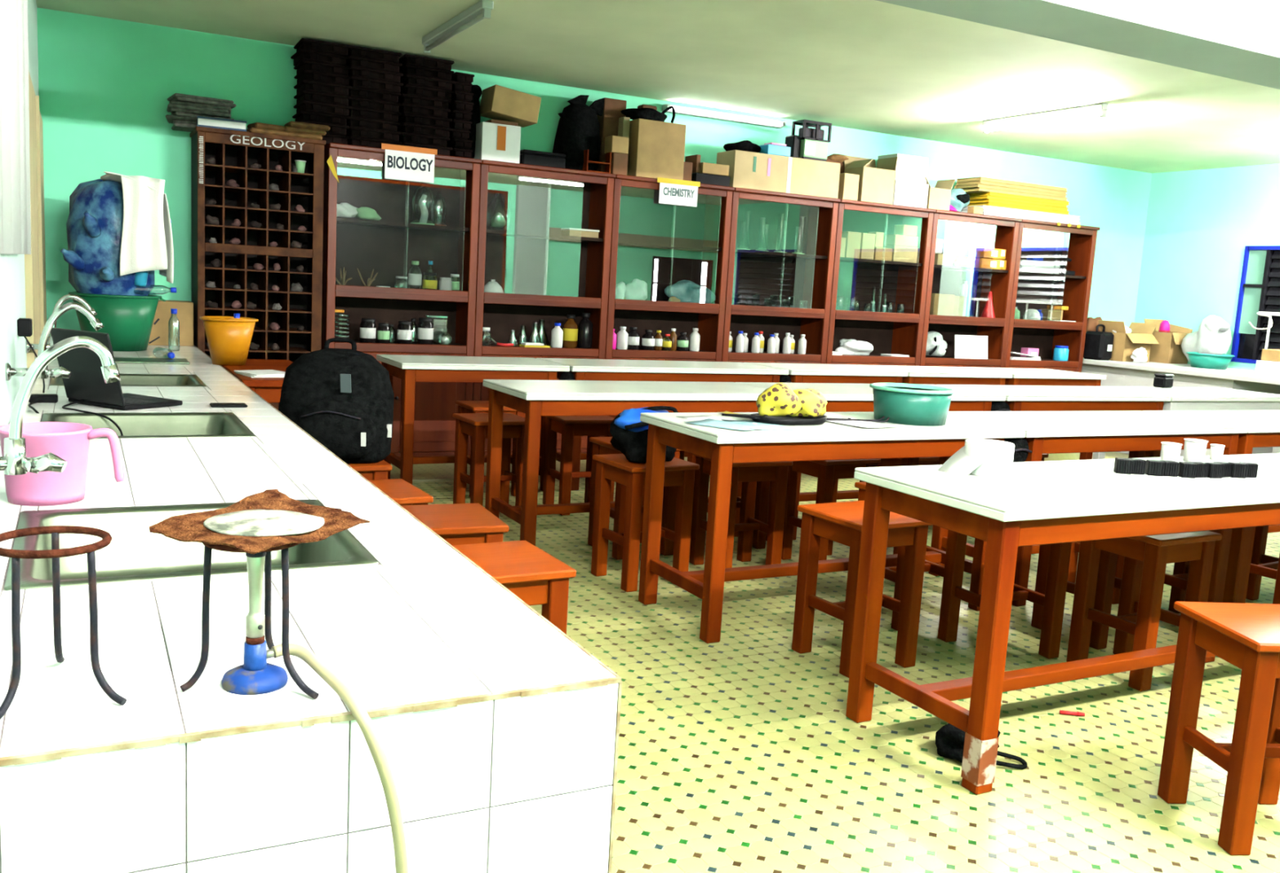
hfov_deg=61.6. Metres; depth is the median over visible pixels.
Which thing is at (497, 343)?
clamp
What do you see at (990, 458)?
paper roll
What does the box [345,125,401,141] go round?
tray
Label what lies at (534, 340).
flask
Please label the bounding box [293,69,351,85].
tray
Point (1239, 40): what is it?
ceiling beam
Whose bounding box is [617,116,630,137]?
block
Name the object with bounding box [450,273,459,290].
bottle
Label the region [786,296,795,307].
glass beaker
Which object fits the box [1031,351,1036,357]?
print
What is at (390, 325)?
bottle
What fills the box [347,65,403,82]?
tray
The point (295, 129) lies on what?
book
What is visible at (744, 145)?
bag
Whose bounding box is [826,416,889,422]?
tongs
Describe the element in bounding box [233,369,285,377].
paper pad
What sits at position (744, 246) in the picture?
cylinder
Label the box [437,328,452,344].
flask
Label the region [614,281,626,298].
plastic bundle
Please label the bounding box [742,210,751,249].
cylinder
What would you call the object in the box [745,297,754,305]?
glass beaker
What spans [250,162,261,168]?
sample
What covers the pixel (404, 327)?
bottle
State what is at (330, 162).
label
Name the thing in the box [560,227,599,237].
box file
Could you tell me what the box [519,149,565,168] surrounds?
case
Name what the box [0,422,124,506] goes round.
mug
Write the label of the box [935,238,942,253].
canister
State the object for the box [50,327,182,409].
laptop
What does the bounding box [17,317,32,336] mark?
plug
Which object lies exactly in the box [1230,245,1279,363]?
window
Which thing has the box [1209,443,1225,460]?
beaker
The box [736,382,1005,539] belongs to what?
lab table
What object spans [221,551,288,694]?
burner
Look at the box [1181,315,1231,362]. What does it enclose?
plastic sack
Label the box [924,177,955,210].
cardboard box
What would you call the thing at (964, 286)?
tube
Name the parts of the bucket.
handle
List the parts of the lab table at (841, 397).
leg, foot rail, leg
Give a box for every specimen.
[335,266,351,284]
[357,268,377,286]
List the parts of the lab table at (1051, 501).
leg, rail, leg, foot rail, leg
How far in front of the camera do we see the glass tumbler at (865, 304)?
10.12 m
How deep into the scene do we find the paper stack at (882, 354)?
10.31 m
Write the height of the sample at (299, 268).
0.051 m
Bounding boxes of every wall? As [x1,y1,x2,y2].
[0,0,39,426]
[36,7,1151,452]
[1134,163,1279,370]
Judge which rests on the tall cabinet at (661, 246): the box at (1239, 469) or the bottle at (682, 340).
the bottle at (682, 340)
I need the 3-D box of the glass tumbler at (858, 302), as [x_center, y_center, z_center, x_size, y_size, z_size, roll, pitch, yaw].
[2.038,-1.224,10.137,0.072,0.120,0.072,-1,9,-27]
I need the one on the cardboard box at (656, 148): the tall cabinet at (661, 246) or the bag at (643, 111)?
the bag at (643, 111)
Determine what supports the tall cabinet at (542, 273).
on the floor
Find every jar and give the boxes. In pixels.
[360,318,376,342]
[411,182,435,225]
[430,192,446,226]
[482,326,491,346]
[1014,306,1019,319]
[1053,345,1069,360]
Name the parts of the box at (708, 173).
dark panel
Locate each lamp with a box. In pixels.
[422,0,493,53]
[662,103,786,128]
[982,102,1108,133]
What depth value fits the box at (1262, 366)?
10.31 m
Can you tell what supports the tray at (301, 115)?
on the tray at (335, 129)
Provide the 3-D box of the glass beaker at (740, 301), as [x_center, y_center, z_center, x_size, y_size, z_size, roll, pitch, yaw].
[0.862,-1.208,9.537,0.081,0.124,0.081,-1,9,-27]
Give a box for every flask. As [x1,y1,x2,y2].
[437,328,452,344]
[506,329,518,346]
[515,324,528,346]
[528,322,542,343]
[531,319,550,346]
[870,286,876,311]
[880,293,888,312]
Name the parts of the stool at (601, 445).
leg, leg, seat, leg, leg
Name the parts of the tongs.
arm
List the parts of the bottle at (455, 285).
lid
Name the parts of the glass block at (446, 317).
lid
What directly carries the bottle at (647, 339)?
on the tall cabinet at (661, 246)
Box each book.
[196,115,246,131]
[246,122,288,136]
[284,120,329,139]
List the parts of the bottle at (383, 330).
lid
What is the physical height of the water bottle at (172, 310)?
0.270 m
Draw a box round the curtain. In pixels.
[0,0,31,253]
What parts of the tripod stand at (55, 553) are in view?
leg, leg, leg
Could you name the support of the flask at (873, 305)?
on the tall cabinet at (905, 283)
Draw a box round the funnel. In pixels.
[484,279,503,293]
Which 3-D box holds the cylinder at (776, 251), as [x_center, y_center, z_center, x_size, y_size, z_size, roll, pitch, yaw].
[1.255,-1.819,9.616,0.087,0.344,0.085,-1,9,-27]
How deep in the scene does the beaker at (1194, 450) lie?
4.20 m
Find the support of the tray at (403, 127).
on the tray at (405, 136)
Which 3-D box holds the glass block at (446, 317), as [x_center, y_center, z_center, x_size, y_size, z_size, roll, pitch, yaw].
[-1.583,-0.830,8.345,0.160,0.220,0.060,-1,9,-27]
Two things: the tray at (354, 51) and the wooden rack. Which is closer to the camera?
the tray at (354, 51)
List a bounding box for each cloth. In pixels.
[721,382,826,425]
[826,153,848,173]
[835,338,873,355]
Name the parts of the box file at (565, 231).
lid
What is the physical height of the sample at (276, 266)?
0.054 m
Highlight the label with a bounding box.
[326,155,338,182]
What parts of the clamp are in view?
handle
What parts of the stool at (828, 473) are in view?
leg, leg, leg, seat, leg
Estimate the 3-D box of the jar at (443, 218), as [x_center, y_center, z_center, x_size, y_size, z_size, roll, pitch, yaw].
[-1.543,-1.743,8.212,0.132,0.266,0.132,-1,9,-27]
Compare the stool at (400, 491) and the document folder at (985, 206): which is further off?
the document folder at (985, 206)
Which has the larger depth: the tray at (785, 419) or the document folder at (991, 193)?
the document folder at (991, 193)
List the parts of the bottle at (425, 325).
lid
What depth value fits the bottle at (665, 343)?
9.18 m
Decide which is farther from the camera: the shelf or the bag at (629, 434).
the shelf
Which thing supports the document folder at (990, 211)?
on the document folder at (984, 213)
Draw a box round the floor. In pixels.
[390,451,1279,872]
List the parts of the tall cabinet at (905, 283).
door, panel, rail, rail, moulding, glass pane, rail, cornice, door, panel, glass pane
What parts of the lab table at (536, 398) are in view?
leg, rail, leg, foot rail, leg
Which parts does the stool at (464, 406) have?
leg, leg, seat, leg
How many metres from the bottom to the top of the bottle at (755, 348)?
0.180 m
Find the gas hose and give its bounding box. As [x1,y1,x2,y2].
[271,642,408,872]
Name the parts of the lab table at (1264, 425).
leg, leg, foot rail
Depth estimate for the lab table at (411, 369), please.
7.05 m
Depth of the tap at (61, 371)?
3.62 m
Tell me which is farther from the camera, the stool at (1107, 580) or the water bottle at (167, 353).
the water bottle at (167, 353)
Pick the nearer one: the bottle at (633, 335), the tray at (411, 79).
the tray at (411, 79)
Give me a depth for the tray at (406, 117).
7.90 m
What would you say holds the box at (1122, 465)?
on the lab table at (1051, 501)
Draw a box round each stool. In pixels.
[347,459,391,479]
[368,478,433,505]
[400,502,508,545]
[452,540,576,634]
[453,413,524,505]
[455,400,524,496]
[542,415,614,515]
[587,436,682,559]
[591,453,699,591]
[679,450,684,459]
[687,452,769,548]
[688,453,792,568]
[781,458,880,559]
[791,500,932,677]
[854,481,944,631]
[875,457,939,466]
[937,529,1071,658]
[1031,543,1121,649]
[1041,453,1048,461]
[1066,530,1222,691]
[1067,541,1124,604]
[1157,600,1279,855]
[1164,526,1255,613]
[1245,525,1279,604]
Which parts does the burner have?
stem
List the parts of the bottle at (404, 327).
lid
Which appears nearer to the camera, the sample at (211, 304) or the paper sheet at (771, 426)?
the paper sheet at (771, 426)
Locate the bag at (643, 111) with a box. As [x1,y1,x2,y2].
[621,104,675,123]
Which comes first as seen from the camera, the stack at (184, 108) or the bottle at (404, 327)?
the stack at (184, 108)
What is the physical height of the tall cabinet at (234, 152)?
2.320 m
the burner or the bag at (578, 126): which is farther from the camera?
the bag at (578, 126)
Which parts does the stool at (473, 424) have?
leg, leg, seat, leg, leg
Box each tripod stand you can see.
[0,525,126,719]
[179,542,318,698]
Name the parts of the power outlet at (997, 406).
cord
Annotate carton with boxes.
[759,142,791,156]
[840,237,845,257]
[841,231,861,258]
[859,232,875,259]
[867,231,884,247]
[873,247,892,261]
[883,244,918,262]
[884,234,918,247]
[893,224,917,236]
[929,293,955,315]
[933,253,953,266]
[952,295,967,315]
[1040,308,1062,319]
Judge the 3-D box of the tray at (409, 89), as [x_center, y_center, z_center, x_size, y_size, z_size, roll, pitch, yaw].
[-1.620,-2.558,8.044,0.370,0.068,0.346,-1,9,-28]
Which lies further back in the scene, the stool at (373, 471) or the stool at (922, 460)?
the stool at (922, 460)
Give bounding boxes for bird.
[336,202,382,220]
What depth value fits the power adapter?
4.19 m
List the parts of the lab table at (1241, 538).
leg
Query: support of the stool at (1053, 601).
on the floor
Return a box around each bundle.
[559,370,574,380]
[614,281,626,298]
[625,278,647,300]
[949,188,969,212]
[953,256,975,266]
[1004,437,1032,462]
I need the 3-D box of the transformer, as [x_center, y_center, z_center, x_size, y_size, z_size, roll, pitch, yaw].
[1.496,-2.633,9.581,0.370,0.335,0.182,-1,9,-27]
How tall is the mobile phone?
0.012 m
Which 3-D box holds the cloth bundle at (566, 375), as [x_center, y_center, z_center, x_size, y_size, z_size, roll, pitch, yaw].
[-0.496,-0.391,7.363,0.116,0.136,0.116,-1,9,-27]
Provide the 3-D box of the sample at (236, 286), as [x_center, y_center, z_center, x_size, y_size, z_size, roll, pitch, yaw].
[-2.805,-1.042,7.471,0.046,0.034,0.060,-1,9,-26]
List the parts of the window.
pane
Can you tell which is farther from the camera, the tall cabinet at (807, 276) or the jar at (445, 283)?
the tall cabinet at (807, 276)
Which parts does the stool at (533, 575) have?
seat, leg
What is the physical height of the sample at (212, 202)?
0.046 m
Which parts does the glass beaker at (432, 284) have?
lid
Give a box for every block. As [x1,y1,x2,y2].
[431,315,448,336]
[604,135,628,154]
[610,152,627,175]
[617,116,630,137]
[683,161,692,181]
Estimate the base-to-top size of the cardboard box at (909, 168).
0.241 m
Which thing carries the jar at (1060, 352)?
on the tall cabinet at (1046, 239)
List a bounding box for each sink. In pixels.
[4,498,378,590]
[41,412,254,438]
[49,373,206,386]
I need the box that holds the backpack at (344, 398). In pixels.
[278,337,394,463]
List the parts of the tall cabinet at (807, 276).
door, panel, rail, rail, moulding, glass pane, rail, cornice, door, glass pane, panel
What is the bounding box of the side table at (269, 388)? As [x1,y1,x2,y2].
[220,359,293,406]
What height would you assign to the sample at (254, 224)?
0.049 m
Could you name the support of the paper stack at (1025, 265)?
on the tall cabinet at (1046, 239)
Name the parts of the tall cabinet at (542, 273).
door, rail, panel, rail, rail, moulding, rail, cornice, glass pane, door, door panel, glass pane, panel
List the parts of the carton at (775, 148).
lid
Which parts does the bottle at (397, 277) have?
lid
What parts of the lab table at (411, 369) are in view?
leg, rail, leg, foot rail, leg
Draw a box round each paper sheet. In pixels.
[676,414,757,423]
[683,417,768,430]
[719,410,738,413]
[720,418,796,430]
[826,417,897,427]
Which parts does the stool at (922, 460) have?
seat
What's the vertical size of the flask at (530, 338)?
0.190 m
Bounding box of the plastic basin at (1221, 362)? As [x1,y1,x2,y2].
[1186,351,1235,369]
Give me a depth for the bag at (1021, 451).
5.04 m
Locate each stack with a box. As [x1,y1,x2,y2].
[165,93,235,132]
[334,314,350,342]
[831,351,842,355]
[880,353,909,356]
[1009,351,1040,359]
[1019,259,1058,274]
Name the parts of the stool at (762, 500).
leg, leg, leg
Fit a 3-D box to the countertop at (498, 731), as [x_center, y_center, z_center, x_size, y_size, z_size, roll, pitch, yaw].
[-2.065,0.268,4.511,0.928,0.851,7.004,-1,9,-27]
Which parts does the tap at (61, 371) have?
handle, lever, spout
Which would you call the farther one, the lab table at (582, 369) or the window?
the window
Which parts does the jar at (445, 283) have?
lid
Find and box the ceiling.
[35,0,1279,173]
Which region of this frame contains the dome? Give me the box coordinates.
[1022,308,1040,319]
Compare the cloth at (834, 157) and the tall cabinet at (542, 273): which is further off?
the cloth at (834, 157)
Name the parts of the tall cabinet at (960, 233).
door, panel, rail, rail, moulding, rail, cornice, door, panel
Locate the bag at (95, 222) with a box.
[60,178,172,295]
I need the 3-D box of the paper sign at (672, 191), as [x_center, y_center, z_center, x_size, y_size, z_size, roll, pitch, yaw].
[0.316,-2.016,8.867,0.405,0.205,0.004,-1,9,-27]
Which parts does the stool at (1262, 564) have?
leg, leg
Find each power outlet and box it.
[779,374,791,382]
[991,400,1010,411]
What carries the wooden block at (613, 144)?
on the wooden block at (619, 164)
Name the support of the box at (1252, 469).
on the lab table at (1051, 501)
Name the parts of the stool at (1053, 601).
leg, leg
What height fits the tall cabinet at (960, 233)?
2.310 m
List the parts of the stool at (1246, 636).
leg, seat, leg, leg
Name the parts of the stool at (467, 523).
leg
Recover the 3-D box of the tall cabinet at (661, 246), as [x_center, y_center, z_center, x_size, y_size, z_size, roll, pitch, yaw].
[0.142,-1.000,9.215,1.121,2.310,0.455,-1,9,-27]
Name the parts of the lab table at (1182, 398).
leg, leg, leg, leg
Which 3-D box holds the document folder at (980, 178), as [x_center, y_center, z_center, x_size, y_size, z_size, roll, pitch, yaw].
[3.775,-2.541,10.857,1.220,0.031,0.320,-1,9,-28]
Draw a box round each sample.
[204,214,218,225]
[205,280,216,288]
[206,156,215,164]
[206,198,216,204]
[206,300,217,307]
[208,237,217,243]
[210,258,221,267]
[226,179,239,186]
[229,237,240,244]
[230,300,242,308]
[231,218,240,226]
[233,284,240,288]
[246,301,256,309]
[248,342,259,349]
[249,282,257,289]
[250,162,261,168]
[250,203,259,208]
[250,220,262,227]
[253,262,264,270]
[268,241,277,246]
[269,182,279,190]
[269,203,280,209]
[269,322,279,329]
[270,342,279,350]
[271,284,279,290]
[271,302,282,310]
[272,262,280,271]
[275,164,283,171]
[275,222,284,229]
[289,240,302,248]
[289,282,302,291]
[291,165,297,172]
[293,204,304,212]
[295,264,303,271]
[297,225,306,231]
[297,325,304,330]
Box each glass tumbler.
[836,296,843,310]
[846,297,855,310]
[853,300,860,311]
[863,302,871,311]
[886,302,893,312]
[896,303,905,313]
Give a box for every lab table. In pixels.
[376,354,569,490]
[482,379,771,546]
[536,357,788,490]
[638,411,1025,643]
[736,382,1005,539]
[746,362,907,383]
[845,454,1279,794]
[857,364,1012,385]
[928,410,1248,606]
[938,384,1170,459]
[960,366,1106,459]
[1092,386,1279,459]
[1144,409,1279,533]
[1216,453,1279,657]
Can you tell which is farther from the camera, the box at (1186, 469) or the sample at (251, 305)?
the sample at (251, 305)
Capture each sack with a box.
[467,84,482,158]
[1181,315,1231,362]
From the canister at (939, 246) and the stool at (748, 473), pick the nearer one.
the stool at (748, 473)
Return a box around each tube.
[960,280,968,296]
[967,284,976,316]
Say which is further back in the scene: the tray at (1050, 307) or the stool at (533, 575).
the tray at (1050, 307)
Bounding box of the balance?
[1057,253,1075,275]
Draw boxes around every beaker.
[733,293,741,305]
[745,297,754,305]
[751,293,759,306]
[764,297,772,306]
[768,294,777,306]
[782,298,790,307]
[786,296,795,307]
[799,300,808,308]
[1160,441,1182,462]
[1183,438,1208,462]
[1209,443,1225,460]
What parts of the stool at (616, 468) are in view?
leg, leg, seat, leg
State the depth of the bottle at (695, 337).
9.30 m
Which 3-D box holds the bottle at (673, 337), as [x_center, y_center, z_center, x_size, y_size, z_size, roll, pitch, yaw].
[0.283,-0.832,9.229,0.070,0.190,0.070,-1,9,-27]
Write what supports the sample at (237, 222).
on the tall cabinet at (234, 152)
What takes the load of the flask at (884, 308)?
on the tall cabinet at (905, 283)
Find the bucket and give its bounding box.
[199,315,258,365]
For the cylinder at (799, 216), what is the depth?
9.82 m
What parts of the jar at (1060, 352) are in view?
lid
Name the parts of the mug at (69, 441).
handle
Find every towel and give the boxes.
[100,171,173,283]
[120,175,167,275]
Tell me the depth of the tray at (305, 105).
7.58 m
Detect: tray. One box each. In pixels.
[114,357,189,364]
[290,48,348,66]
[292,110,349,124]
[293,38,350,55]
[293,59,350,75]
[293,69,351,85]
[293,79,351,95]
[293,89,351,105]
[293,100,351,115]
[298,120,349,135]
[322,133,349,145]
[334,309,344,312]
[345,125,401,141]
[346,44,401,62]
[346,55,402,72]
[346,115,400,131]
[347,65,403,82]
[347,96,401,112]
[347,135,401,148]
[348,86,400,102]
[348,106,401,122]
[349,75,403,92]
[397,93,451,108]
[397,112,452,128]
[397,122,452,137]
[398,53,454,70]
[398,63,454,79]
[398,102,450,118]
[398,132,449,146]
[399,84,453,99]
[400,73,454,90]
[400,142,453,155]
[446,137,472,149]
[447,109,472,120]
[448,100,474,111]
[448,119,471,130]
[448,128,470,139]
[449,147,472,158]
[450,90,473,102]
[451,71,474,83]
[451,80,472,92]
[519,342,550,347]
[519,344,550,347]
[691,172,729,186]
[721,413,826,425]
[1046,305,1068,310]
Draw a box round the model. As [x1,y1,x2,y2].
[925,330,946,355]
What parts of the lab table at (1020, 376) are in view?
leg, leg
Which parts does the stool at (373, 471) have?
seat, leg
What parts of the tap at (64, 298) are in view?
spout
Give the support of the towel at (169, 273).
on the bag at (95, 222)
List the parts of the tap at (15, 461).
handle, lever, spout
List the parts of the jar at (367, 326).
lid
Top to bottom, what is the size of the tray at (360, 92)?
0.068 m
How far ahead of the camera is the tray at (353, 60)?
7.68 m
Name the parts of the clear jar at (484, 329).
lid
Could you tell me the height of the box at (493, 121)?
0.031 m
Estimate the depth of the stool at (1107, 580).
4.60 m
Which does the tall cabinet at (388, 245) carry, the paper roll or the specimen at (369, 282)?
the specimen at (369, 282)
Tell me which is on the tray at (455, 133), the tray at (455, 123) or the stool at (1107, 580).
the tray at (455, 123)
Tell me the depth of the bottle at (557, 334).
8.70 m
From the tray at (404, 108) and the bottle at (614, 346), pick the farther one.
the bottle at (614, 346)
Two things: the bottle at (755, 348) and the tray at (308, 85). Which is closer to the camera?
the tray at (308, 85)
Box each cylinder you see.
[736,221,746,249]
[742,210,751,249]
[755,217,765,251]
[760,224,768,251]
[773,213,784,252]
[779,220,787,253]
[791,226,801,253]
[796,216,805,253]
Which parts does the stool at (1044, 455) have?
seat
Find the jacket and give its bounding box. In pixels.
[1085,316,1102,332]
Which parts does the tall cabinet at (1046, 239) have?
door, panel, rail, rail, moulding, rail, cornice, door, glass pane, panel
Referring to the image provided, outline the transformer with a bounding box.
[785,119,831,161]
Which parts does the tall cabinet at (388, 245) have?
panel, door, rail, rail, moulding, cornice, rail, rail, door, door panel, panel, glass pane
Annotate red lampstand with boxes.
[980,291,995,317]
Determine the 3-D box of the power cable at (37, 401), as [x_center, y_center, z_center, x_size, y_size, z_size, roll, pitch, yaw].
[-2.124,-0.032,3.997,0.225,0.164,0.765,-4,11,-44]
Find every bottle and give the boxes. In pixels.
[142,284,176,294]
[152,346,174,358]
[168,308,179,351]
[233,313,239,318]
[377,322,389,343]
[389,324,395,342]
[395,275,408,288]
[396,320,412,343]
[408,260,422,288]
[410,318,417,343]
[417,317,433,344]
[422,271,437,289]
[426,260,434,289]
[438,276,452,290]
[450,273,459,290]
[551,322,563,347]
[562,314,577,347]
[577,312,593,348]
[612,328,616,349]
[616,326,628,349]
[626,326,639,350]
[641,329,654,350]
[653,329,662,350]
[662,333,671,351]
[668,328,677,351]
[676,332,688,351]
[688,328,700,351]
[728,331,732,351]
[735,330,744,352]
[742,333,748,352]
[751,332,759,352]
[758,331,764,352]
[766,333,775,353]
[773,333,779,353]
[782,332,791,353]
[789,334,795,353]
[797,333,806,354]
[1037,309,1043,319]
[1158,320,1169,332]
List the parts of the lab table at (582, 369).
leg, rail, leg, foot rail, leg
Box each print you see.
[990,260,1004,266]
[991,249,1004,256]
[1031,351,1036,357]
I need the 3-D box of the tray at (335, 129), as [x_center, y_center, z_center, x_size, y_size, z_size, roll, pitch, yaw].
[-2.300,-2.202,7.718,0.340,0.068,0.346,-1,9,-28]
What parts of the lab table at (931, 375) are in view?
leg, leg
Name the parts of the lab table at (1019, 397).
leg, leg, leg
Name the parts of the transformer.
panel, handle frame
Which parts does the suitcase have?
handle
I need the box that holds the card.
[954,334,987,359]
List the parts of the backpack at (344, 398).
carry handle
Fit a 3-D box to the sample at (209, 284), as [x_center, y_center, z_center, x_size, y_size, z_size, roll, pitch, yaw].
[-2.958,-1.047,7.395,0.072,0.046,0.054,1,8,-18]
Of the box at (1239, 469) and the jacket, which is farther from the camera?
the jacket
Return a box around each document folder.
[954,183,1066,197]
[955,180,1066,194]
[956,176,1067,191]
[961,186,1067,201]
[961,208,1079,222]
[962,204,1079,219]
[967,191,1070,204]
[967,202,1070,214]
[969,195,1067,208]
[969,198,1068,211]
[982,212,1079,224]
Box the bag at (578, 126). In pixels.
[552,94,604,170]
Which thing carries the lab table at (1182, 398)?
on the floor
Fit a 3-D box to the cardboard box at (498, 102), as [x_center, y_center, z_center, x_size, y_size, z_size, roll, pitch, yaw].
[-1.010,-2.560,8.329,0.402,0.248,0.300,-1,9,-27]
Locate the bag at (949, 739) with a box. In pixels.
[935,723,1027,768]
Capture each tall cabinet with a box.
[189,125,325,409]
[320,142,481,456]
[470,159,615,454]
[600,173,734,436]
[721,186,840,364]
[826,199,936,365]
[920,208,1022,367]
[1004,218,1099,372]
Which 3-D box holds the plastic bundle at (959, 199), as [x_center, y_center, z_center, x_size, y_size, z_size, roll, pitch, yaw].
[3.041,-2.293,10.422,0.353,0.230,0.214,-1,9,-27]
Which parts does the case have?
lid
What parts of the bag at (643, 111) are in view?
handle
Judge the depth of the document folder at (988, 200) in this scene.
10.73 m
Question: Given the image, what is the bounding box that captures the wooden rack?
[582,149,611,173]
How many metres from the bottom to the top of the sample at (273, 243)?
0.040 m
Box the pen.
[1058,710,1084,715]
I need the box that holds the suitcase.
[1083,324,1114,359]
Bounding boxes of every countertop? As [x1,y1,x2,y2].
[0,338,622,872]
[1081,357,1279,456]
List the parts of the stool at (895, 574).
seat, leg, leg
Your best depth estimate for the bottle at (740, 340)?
9.51 m
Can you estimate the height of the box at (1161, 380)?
0.110 m
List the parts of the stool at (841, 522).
leg, leg, seat, leg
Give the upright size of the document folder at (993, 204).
0.031 m
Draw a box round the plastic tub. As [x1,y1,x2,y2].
[68,291,165,351]
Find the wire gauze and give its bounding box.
[148,488,369,554]
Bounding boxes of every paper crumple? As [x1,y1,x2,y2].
[1112,325,1131,333]
[1130,346,1147,362]
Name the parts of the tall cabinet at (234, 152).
panel, panel, rail, rail, door panel, panel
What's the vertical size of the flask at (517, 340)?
0.165 m
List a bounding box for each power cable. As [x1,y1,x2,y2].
[23,336,44,392]
[27,400,123,435]
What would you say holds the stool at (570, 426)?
on the floor
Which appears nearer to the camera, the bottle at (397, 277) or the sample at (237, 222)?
the sample at (237, 222)
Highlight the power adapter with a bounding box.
[28,393,57,402]
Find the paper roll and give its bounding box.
[937,438,1014,477]
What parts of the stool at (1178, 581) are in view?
leg, leg, leg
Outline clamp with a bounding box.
[490,337,513,346]
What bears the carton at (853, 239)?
on the tall cabinet at (905, 283)
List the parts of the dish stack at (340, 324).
dish, dish, dish, dish, dish, dish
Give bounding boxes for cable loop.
[1248,312,1272,329]
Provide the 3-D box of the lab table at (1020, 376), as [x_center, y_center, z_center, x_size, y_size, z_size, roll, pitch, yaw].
[3.547,-0.165,9.830,1.150,0.870,0.670,-1,9,-27]
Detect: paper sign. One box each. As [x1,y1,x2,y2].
[381,142,437,182]
[657,177,700,206]
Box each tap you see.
[0,335,120,475]
[5,302,104,380]
[25,293,97,352]
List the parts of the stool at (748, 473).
leg, leg, seat, leg, leg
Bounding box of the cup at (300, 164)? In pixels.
[294,160,306,173]
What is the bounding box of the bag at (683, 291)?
[664,280,715,303]
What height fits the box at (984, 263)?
0.100 m
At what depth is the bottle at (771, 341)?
9.66 m
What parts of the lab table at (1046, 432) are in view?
leg, rail, leg, foot rail, leg, leg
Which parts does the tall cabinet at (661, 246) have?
door, panel, rail, rail, moulding, glass pane, rail, cornice, door, panel, glass pane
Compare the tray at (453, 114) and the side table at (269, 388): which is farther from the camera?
the tray at (453, 114)
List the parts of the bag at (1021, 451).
cord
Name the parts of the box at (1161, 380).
lid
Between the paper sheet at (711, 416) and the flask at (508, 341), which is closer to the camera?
the paper sheet at (711, 416)
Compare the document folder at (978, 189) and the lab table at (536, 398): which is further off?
the document folder at (978, 189)
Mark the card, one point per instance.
(966, 346)
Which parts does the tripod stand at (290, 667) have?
leg, leg, leg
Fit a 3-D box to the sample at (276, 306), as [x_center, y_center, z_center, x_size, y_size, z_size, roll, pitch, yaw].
[-2.575,-0.923,7.615,0.074,0.052,0.057,5,8,14]
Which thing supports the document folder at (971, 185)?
on the document folder at (978, 189)
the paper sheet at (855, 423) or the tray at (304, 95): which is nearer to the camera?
the paper sheet at (855, 423)
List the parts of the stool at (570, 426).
leg, leg, seat, leg, leg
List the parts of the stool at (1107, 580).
leg, leg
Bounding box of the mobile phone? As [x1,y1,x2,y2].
[209,402,247,407]
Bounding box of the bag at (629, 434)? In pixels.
[609,405,678,462]
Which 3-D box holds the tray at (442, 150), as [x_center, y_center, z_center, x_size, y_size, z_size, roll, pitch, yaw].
[-1.639,-2.144,8.074,0.370,0.068,0.346,-1,9,-28]
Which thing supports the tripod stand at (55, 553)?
on the countertop at (498, 731)
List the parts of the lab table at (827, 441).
leg, rail, leg, foot rail, leg, rail, leg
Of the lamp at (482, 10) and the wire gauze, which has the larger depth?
the lamp at (482, 10)
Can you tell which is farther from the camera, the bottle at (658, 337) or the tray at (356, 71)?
the bottle at (658, 337)
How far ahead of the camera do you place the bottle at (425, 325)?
8.18 m
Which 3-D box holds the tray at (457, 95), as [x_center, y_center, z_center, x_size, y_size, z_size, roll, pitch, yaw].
[-1.385,-2.558,8.141,0.150,0.068,0.346,-1,9,-27]
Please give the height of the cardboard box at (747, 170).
0.316 m
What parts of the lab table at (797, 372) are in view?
leg, leg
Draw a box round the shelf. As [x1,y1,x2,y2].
[588,160,609,164]
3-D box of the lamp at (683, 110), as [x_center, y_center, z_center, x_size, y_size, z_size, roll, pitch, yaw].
[0.751,-2.820,9.457,1.220,0.060,0.100,-1,9,-27]
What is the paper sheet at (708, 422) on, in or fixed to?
on the lab table at (827, 441)
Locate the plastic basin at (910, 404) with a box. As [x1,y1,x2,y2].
[869,382,955,426]
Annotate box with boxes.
[147,299,193,346]
[474,121,520,163]
[480,84,541,127]
[484,119,518,125]
[595,97,626,172]
[626,118,686,179]
[684,154,729,186]
[716,149,840,198]
[837,173,859,200]
[844,155,897,204]
[877,153,928,183]
[893,180,928,208]
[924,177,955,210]
[967,206,982,214]
[969,257,1006,270]
[972,247,1006,259]
[1020,347,1039,357]
[1026,255,1043,261]
[1097,320,1159,361]
[1113,457,1133,474]
[1129,457,1146,474]
[1144,318,1192,364]
[1145,459,1164,475]
[1153,373,1173,387]
[1160,459,1179,476]
[1177,461,1197,478]
[1189,461,1208,477]
[1204,462,1224,478]
[1213,461,1232,477]
[1229,462,1248,478]
[1241,462,1258,477]
[1254,360,1279,375]
[1261,348,1279,361]
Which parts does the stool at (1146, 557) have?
leg, leg, leg, seat, leg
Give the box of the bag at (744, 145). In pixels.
[723,140,760,152]
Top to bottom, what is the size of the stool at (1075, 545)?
0.600 m
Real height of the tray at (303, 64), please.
0.068 m
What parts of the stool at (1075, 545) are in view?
leg, leg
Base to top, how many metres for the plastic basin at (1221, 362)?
0.150 m
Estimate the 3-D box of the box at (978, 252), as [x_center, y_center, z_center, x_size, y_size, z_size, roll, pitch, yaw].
[3.512,-1.838,10.791,0.300,0.100,0.162,-1,9,-27]

